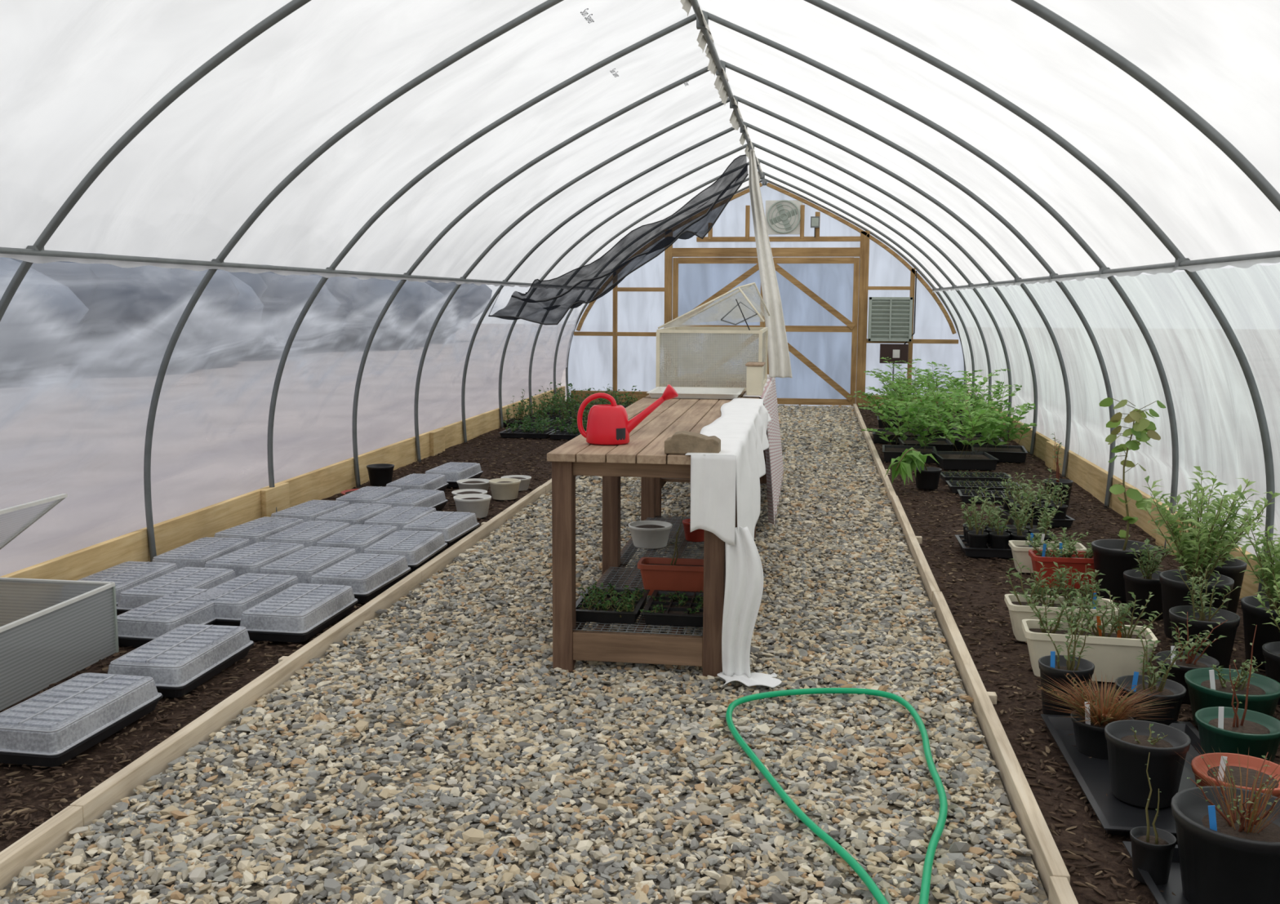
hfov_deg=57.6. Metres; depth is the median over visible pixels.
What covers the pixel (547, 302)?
cloth
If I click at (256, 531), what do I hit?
tray
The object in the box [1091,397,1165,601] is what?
sapling
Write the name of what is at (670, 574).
planter
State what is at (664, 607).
seedling tray
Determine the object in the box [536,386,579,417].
seedling tray
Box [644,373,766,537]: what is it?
bench
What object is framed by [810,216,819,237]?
thermostat box
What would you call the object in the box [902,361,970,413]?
plant
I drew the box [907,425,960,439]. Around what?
tray
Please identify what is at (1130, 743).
plant pot
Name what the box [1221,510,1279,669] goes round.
potted shrub
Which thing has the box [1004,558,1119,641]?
planter
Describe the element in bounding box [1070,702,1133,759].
pot
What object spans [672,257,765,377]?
door
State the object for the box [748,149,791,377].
fabric strip
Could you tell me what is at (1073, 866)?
bark mulch
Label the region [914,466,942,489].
pot
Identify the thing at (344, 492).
pot
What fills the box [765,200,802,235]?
exhaust fan
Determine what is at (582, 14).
print
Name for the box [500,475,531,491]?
bowl planter
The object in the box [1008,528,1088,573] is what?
planter
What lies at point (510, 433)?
tray
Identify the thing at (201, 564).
tray
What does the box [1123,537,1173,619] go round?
potted shrub
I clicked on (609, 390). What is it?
plant
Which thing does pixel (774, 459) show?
striped cloth
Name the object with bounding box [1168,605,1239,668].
pot
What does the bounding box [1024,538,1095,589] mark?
planter
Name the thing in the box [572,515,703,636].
wire shelf
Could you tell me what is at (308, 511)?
tray
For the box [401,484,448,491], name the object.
tray
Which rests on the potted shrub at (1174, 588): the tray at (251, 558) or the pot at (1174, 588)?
the pot at (1174, 588)
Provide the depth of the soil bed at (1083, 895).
5.20 m
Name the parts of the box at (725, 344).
frame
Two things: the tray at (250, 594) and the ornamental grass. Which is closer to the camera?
the ornamental grass
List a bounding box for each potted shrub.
[1038,598,1094,715]
[1115,628,1193,725]
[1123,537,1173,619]
[1137,466,1279,639]
[1155,612,1227,703]
[1168,563,1242,668]
[1198,495,1264,613]
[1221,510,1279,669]
[1253,568,1279,705]
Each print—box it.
[580,8,594,23]
[609,68,618,77]
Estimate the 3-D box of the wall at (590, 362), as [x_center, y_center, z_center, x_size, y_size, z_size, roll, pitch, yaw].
[1.831,-2.361,17.360,5.943,3.330,0.024,1,7,8]
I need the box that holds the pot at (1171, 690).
[1115,671,1186,725]
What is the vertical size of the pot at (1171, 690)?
0.214 m
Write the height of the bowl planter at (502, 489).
0.140 m
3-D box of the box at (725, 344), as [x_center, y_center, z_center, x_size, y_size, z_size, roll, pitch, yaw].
[0.548,-0.855,8.412,0.738,0.747,1.037,1,7,8]
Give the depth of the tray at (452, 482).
9.57 m
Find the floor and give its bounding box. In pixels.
[0,406,1049,903]
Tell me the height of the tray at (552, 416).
0.055 m
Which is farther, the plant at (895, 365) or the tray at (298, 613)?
the plant at (895, 365)
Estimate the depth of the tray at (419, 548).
6.70 m
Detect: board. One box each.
[0,479,551,890]
[853,404,1078,903]
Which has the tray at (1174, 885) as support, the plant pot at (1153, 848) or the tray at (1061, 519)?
the plant pot at (1153, 848)
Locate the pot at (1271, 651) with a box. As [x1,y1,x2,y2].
[1262,641,1279,705]
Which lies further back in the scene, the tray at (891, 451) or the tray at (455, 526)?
the tray at (891, 451)
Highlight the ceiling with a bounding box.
[0,0,1279,288]
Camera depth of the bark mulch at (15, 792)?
4.34 m
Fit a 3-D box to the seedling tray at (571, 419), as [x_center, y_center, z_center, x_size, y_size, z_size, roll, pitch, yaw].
[-0.574,-0.327,13.535,0.550,0.195,0.484,1,7,8]
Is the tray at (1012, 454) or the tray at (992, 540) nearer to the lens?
the tray at (992, 540)
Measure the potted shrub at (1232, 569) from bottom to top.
0.574 m
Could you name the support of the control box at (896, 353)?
attached to the framing
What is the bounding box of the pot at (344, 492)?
[340,488,358,495]
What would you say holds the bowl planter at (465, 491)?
on the soil bed at (103, 750)
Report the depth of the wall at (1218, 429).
7.20 m
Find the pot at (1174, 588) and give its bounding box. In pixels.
[1159,569,1234,639]
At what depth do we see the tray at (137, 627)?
5.18 m
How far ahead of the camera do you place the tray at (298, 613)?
5.29 m
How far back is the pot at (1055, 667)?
4.25 m
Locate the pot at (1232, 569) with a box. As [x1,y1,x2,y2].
[1204,555,1247,613]
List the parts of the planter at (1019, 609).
planter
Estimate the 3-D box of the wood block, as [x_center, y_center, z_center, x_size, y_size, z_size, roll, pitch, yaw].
[0.214,-0.039,4.717,0.220,0.084,0.110,1,7,8]
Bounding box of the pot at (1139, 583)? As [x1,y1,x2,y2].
[1123,569,1163,619]
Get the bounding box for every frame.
[0,0,1279,595]
[0,493,119,711]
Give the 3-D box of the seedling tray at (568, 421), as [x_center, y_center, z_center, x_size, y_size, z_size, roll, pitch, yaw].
[-0.773,-0.529,14.226,0.550,0.416,0.556,1,7,8]
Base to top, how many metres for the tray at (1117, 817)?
0.040 m
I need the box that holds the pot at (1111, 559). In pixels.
[1091,539,1155,601]
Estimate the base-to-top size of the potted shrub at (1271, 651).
0.488 m
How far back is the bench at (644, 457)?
4.84 m
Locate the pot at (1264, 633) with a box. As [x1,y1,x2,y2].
[1240,595,1279,669]
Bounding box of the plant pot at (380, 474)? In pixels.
[366,463,394,486]
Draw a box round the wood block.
[664,431,720,454]
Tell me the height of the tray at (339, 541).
0.047 m
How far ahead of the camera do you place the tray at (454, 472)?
9.66 m
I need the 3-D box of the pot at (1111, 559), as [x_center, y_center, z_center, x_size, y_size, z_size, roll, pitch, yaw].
[2.502,0.617,6.050,0.309,0.270,0.309,1,7,8]
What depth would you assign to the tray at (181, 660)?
4.64 m
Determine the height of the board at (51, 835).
0.090 m
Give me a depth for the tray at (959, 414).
14.42 m
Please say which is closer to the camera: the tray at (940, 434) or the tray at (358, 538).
the tray at (358, 538)
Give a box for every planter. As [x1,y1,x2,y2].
[451,488,487,496]
[453,493,491,518]
[456,478,488,491]
[488,478,520,500]
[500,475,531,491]
[628,520,672,549]
[637,509,703,595]
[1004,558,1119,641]
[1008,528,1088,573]
[1018,586,1162,682]
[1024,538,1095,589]
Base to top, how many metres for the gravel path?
0.097 m
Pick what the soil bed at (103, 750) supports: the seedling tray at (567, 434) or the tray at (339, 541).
the seedling tray at (567, 434)
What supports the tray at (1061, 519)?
on the soil bed at (1083, 895)
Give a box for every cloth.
[488,154,748,324]
[684,398,782,688]
[742,374,783,526]
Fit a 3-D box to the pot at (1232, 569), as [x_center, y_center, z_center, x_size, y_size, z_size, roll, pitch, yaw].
[2.830,0.664,5.733,0.268,0.260,0.268,1,7,8]
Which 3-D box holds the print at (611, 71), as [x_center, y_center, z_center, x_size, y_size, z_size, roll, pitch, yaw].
[-0.163,-2.512,7.718,0.038,0.019,0.234,1,7,8]
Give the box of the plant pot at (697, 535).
[682,519,704,542]
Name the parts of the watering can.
handle, spout and rose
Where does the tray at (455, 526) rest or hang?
on the soil bed at (103, 750)
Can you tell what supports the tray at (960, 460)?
on the soil bed at (1083, 895)
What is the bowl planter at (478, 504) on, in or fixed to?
on the soil bed at (103, 750)
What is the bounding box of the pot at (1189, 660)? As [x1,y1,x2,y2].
[1155,646,1219,703]
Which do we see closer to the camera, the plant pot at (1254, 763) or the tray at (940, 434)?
the plant pot at (1254, 763)
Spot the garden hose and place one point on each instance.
(853, 864)
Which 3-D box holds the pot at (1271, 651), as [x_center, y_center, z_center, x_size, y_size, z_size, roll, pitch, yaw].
[2.519,0.859,4.448,0.268,0.200,0.268,1,7,8]
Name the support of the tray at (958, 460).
on the tray at (960, 460)
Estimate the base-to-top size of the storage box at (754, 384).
0.205 m
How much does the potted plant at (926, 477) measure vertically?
0.339 m
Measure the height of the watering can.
0.256 m
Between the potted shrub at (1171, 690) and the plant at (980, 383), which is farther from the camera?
the plant at (980, 383)
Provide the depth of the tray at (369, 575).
6.05 m
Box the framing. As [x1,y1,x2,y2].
[570,182,958,406]
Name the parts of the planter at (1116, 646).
planter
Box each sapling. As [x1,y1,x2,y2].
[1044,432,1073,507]
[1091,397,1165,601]
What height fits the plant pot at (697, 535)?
0.110 m
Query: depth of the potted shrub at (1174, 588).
5.23 m
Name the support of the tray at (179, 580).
on the soil bed at (103, 750)
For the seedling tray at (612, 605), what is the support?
on the bench at (644, 457)
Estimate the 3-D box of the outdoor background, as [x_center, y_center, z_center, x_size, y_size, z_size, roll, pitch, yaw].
[2.872,-0.938,19.835,120.000,0.001,120.000,1,7,8]
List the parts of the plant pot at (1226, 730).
pot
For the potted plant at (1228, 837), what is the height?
0.385 m
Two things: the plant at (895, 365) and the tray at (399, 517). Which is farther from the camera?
the plant at (895, 365)
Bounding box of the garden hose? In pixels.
[725,688,947,903]
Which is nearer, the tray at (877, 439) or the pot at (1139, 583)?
the pot at (1139, 583)
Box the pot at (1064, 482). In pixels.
[1044,478,1073,507]
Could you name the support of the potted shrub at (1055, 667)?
on the soil bed at (1083, 895)
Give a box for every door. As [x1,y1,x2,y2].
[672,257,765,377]
[767,257,859,405]
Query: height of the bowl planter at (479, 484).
0.100 m
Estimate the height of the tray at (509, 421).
0.055 m
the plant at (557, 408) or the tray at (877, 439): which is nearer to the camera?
the tray at (877, 439)
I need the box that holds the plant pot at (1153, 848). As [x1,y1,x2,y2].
[1129,752,1176,885]
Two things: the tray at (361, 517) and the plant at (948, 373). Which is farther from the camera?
the plant at (948, 373)
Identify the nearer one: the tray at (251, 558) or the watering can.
the watering can
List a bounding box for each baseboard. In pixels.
[0,386,564,580]
[965,392,1275,599]
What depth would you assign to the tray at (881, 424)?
14.14 m
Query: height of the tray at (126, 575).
0.132 m
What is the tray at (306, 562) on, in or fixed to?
on the soil bed at (103, 750)
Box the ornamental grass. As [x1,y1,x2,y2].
[1035,670,1173,759]
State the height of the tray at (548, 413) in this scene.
0.055 m
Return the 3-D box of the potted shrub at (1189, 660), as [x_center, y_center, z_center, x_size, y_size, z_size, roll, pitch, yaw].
[2.128,0.791,4.497,0.254,0.319,0.227,1,7,8]
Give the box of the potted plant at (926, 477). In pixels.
[884,447,942,489]
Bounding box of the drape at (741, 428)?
[684,398,771,624]
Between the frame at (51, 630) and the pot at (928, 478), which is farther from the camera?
the pot at (928, 478)
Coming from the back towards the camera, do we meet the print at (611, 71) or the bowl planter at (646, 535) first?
the print at (611, 71)
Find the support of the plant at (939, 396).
on the soil bed at (1083, 895)
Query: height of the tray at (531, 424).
0.055 m
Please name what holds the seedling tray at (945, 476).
on the soil bed at (1083, 895)
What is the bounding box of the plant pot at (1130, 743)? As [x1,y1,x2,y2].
[1104,720,1191,808]
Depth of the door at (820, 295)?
17.22 m
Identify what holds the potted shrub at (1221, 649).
on the soil bed at (1083, 895)
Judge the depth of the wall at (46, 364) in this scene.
7.09 m
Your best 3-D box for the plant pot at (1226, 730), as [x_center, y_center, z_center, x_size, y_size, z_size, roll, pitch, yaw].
[1.977,0.793,3.826,0.268,0.485,0.268,1,7,8]
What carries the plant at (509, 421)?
on the soil bed at (103, 750)
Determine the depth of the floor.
3.64 m
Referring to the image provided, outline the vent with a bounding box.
[867,297,912,342]
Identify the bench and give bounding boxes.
[546,397,737,677]
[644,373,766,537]
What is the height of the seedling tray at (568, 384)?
0.403 m
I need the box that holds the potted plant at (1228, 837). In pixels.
[1170,745,1279,903]
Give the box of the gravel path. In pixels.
[0,404,1048,903]
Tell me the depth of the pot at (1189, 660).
4.47 m
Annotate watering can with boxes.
[577,384,678,444]
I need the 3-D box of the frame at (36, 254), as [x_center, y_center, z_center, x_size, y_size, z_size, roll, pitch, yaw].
[0.334,-1.056,7.151,5.978,3.349,20.800,1,7,8]
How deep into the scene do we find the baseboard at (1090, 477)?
9.05 m
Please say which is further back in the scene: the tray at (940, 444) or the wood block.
the tray at (940, 444)
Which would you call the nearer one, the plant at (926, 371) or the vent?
the plant at (926, 371)
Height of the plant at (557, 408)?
0.381 m
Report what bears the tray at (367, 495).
on the soil bed at (103, 750)
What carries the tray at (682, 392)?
on the bench at (660, 482)
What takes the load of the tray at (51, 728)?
on the soil bed at (103, 750)
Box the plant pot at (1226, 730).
[1195,624,1279,762]
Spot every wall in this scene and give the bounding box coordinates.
[0,273,580,577]
[568,182,964,406]
[939,263,1279,556]
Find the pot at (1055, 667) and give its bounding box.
[1038,651,1094,715]
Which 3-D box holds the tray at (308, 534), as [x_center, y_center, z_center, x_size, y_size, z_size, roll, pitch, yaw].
[-2.015,0.532,7.088,0.354,0.132,0.621,1,7,8]
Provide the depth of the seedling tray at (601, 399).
14.72 m
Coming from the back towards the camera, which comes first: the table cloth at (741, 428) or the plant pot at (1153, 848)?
the table cloth at (741, 428)
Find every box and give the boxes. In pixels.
[655,282,769,391]
[745,362,765,395]
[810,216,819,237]
[879,271,916,381]
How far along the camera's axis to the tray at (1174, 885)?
3.02 m
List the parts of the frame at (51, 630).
raised lid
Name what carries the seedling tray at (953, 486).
on the soil bed at (1083, 895)
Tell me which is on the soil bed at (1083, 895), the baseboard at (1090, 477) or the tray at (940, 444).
the tray at (940, 444)
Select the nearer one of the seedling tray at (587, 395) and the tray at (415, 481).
the tray at (415, 481)
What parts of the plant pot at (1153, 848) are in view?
pot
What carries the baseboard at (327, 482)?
attached to the wall at (46, 364)
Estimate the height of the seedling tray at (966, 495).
0.093 m
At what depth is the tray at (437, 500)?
8.29 m
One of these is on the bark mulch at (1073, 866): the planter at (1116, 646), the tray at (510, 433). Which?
the planter at (1116, 646)
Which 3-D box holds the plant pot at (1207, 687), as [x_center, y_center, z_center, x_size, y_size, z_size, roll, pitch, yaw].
[2.127,0.857,4.179,0.319,0.269,0.319,1,7,8]
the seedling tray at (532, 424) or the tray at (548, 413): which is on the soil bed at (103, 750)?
the seedling tray at (532, 424)
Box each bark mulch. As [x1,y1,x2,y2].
[0,401,632,852]
[858,405,1279,903]
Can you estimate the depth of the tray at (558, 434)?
12.84 m
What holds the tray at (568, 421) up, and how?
on the seedling tray at (568, 421)
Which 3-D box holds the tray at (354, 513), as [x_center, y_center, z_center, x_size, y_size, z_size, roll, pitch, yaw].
[-1.890,0.450,7.732,0.337,0.132,0.612,2,8,11]
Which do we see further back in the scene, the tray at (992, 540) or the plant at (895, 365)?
the plant at (895, 365)
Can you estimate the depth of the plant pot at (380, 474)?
9.53 m
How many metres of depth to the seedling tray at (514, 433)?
13.02 m
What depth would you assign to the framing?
17.13 m
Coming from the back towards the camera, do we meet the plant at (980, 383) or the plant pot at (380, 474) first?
the plant at (980, 383)
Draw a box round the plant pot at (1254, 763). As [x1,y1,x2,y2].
[1191,752,1279,797]
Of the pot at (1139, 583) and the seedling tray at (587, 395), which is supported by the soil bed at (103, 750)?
the seedling tray at (587, 395)
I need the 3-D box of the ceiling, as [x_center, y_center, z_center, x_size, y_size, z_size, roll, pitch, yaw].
[0.334,-1.920,7.013,5.041,1.609,20.748,1,7,8]
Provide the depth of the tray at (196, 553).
6.48 m
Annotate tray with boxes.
[0,672,163,767]
[76,561,177,613]
[107,624,253,697]
[116,567,235,614]
[116,588,237,647]
[151,537,250,568]
[180,573,299,626]
[191,550,234,568]
[204,542,305,584]
[213,516,304,546]
[239,583,358,643]
[254,546,356,586]
[264,520,350,547]
[271,500,350,522]
[310,553,411,603]
[315,503,392,525]
[315,524,398,554]
[331,539,353,548]
[335,486,401,505]
[346,517,366,524]
[363,530,447,573]
[364,506,436,531]
[375,488,448,511]
[386,473,448,491]
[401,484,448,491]
[402,511,479,548]
[408,498,448,511]
[425,462,483,487]
[446,471,483,487]
[498,417,555,438]
[498,428,555,438]
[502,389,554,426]
[502,418,554,426]
[516,415,569,431]
[516,423,569,431]
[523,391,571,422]
[523,414,571,422]
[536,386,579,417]
[536,408,577,417]
[546,382,591,409]
[548,420,586,439]
[548,430,580,439]
[550,392,595,426]
[550,419,586,426]
[564,417,587,430]
[570,389,608,419]
[575,582,649,624]
[580,389,626,414]
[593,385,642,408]
[640,590,703,627]
[646,386,744,399]
[847,373,945,444]
[857,395,959,463]
[863,370,946,428]
[864,370,982,451]
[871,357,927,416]
[872,428,919,444]
[876,415,910,428]
[882,444,937,463]
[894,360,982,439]
[897,437,954,451]
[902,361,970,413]
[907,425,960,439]
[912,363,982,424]
[913,389,1015,470]
[925,413,963,424]
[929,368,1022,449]
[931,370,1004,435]
[931,451,999,470]
[940,470,1013,483]
[945,478,1022,493]
[947,424,990,435]
[949,384,1036,462]
[949,434,1003,449]
[955,482,1062,558]
[956,487,1023,504]
[970,444,1027,462]
[995,469,1075,527]
[1040,714,1202,839]
[1122,841,1190,903]
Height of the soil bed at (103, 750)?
0.026 m
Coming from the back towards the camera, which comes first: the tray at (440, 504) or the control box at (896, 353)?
the control box at (896, 353)
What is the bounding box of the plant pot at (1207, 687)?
[1184,656,1279,726]
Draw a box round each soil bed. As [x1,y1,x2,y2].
[0,402,632,851]
[857,406,1279,903]

